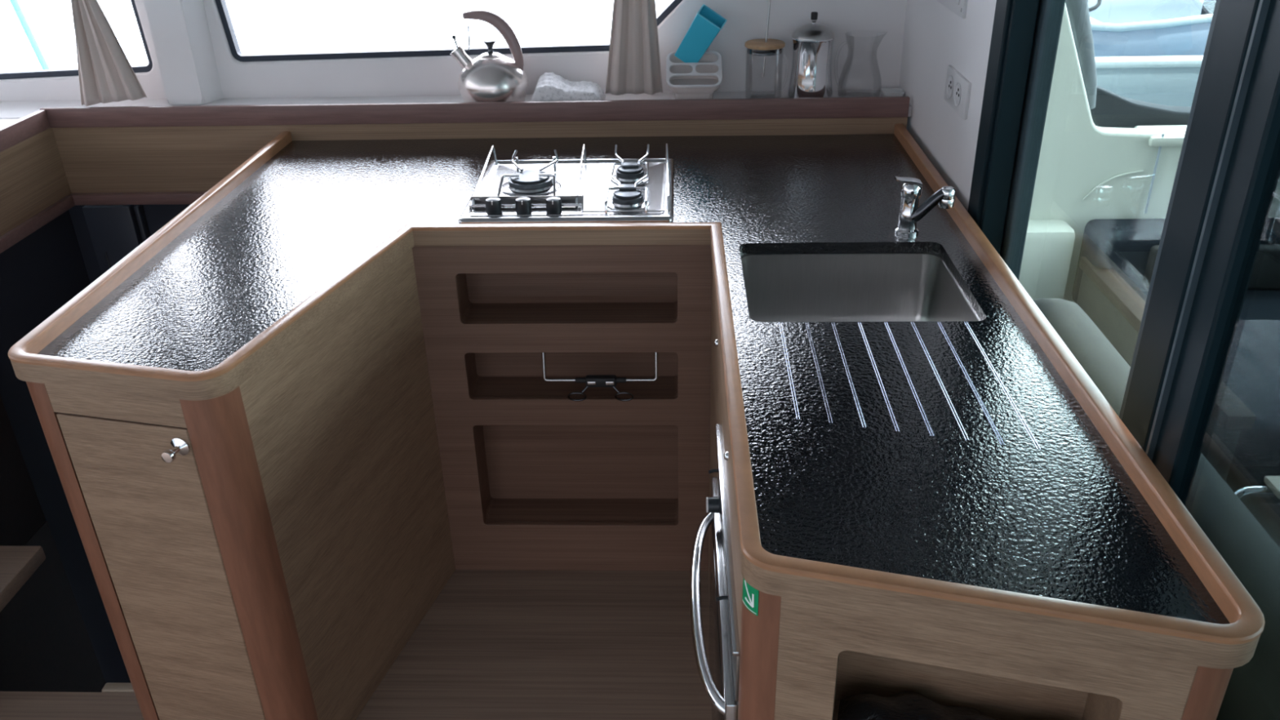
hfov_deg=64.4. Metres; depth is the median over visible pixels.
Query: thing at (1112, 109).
mesh backrest
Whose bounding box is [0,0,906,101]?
wall
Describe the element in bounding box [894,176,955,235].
mixer tap
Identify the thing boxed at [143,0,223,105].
pillar
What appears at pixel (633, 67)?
window curtain
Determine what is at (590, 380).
bar
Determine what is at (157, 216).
wall
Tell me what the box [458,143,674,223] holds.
gas hob
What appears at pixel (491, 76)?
kettle
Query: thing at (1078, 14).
post
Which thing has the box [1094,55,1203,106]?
bulwark
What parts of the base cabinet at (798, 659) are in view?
panel, corner post, panel, corner post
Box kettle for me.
[449,9,528,102]
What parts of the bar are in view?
ring pull, clamp plate, clamp plate, ring pull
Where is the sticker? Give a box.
[742,577,759,616]
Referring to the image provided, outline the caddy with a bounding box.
[666,50,722,99]
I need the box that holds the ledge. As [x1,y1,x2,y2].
[0,546,45,612]
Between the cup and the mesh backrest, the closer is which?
the cup
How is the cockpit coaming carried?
on the floor
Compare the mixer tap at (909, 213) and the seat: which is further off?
the seat
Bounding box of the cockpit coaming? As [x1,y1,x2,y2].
[1018,4,1186,302]
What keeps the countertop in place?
on the base cabinet at (798, 659)
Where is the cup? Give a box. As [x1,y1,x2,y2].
[674,4,726,67]
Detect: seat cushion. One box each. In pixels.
[1033,297,1130,416]
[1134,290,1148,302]
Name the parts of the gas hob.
fiddle rod, control knob, control knob, gas rail, control knob, fiddle rod, support plate, support plate, fiddle rod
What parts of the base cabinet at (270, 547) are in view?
corner post, fascia panel, door, door knob, corner post, panel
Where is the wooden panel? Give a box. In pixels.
[0,110,74,253]
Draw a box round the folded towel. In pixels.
[530,72,605,101]
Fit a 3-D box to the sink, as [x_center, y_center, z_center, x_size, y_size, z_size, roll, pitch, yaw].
[0.402,-0.056,1.964,0.444,0.173,0.407,0,28,2]
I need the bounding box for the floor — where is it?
[0,569,711,719]
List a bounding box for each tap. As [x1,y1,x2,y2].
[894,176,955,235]
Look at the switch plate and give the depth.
2.26 m
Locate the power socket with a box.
[943,65,971,119]
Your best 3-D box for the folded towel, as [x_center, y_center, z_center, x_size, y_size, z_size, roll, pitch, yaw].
[-0.203,-0.756,2.841,0.204,0.075,0.140,0,28,2]
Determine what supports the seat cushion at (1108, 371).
on the floor
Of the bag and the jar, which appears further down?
the bag
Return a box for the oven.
[689,424,740,719]
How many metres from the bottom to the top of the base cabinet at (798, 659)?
0.880 m
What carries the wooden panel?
on the locker
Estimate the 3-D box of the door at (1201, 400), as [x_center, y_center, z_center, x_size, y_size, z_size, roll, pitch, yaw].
[0.712,0.213,1.034,0.098,1.950,2.552,0,28,2]
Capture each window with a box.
[0,0,152,79]
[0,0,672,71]
[214,0,682,62]
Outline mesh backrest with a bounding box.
[1089,85,1191,128]
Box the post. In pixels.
[1065,0,1097,109]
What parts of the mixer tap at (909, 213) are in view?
lever, spout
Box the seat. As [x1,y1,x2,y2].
[1071,218,1164,366]
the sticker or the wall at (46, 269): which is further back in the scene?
the wall at (46, 269)
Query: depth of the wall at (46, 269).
2.90 m
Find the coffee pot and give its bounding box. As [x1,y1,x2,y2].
[786,11,835,97]
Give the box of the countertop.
[8,124,1265,669]
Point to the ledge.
(18, 564)
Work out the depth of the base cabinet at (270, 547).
1.88 m
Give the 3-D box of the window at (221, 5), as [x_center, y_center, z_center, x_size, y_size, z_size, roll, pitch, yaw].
[-0.355,-1.155,2.787,1.798,0.642,0.030,0,28,2]
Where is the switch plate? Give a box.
[936,0,967,18]
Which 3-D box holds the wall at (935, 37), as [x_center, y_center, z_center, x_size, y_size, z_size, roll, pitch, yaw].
[0.775,-0.642,2.503,0.100,2.080,0.850,0,28,2]
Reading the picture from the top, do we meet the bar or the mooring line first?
the mooring line
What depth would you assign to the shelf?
2.81 m
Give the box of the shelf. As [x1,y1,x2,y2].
[0,89,911,205]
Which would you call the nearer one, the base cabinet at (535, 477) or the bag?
the bag
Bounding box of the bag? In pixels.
[837,690,997,719]
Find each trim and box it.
[102,682,133,692]
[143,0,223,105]
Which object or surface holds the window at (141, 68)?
in the wall at (868, 44)
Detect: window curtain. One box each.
[71,0,146,106]
[605,0,662,95]
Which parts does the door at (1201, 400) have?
glass pane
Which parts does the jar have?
bamboo lid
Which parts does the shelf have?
sill, upstand panel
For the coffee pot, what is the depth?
2.75 m
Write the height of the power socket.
0.080 m
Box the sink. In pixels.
[740,253,978,322]
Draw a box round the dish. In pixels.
[880,88,904,96]
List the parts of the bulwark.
capping rail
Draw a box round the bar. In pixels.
[542,352,657,401]
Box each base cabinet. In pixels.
[26,248,455,719]
[412,244,711,571]
[707,263,1233,719]
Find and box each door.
[82,204,150,275]
[967,0,1279,719]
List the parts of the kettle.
spout, whistle lever, lid knob, lid, handle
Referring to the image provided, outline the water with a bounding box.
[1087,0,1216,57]
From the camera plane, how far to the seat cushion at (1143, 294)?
3.38 m
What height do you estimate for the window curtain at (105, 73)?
0.774 m
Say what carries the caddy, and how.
on the shelf
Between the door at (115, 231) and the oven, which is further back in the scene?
the door at (115, 231)
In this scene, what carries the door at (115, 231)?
in the wall at (157, 216)
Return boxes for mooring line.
[9,0,49,70]
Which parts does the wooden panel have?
shelf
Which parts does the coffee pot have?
pot, pot lid, pot knob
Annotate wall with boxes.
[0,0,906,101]
[0,209,130,683]
[68,204,191,283]
[898,0,996,210]

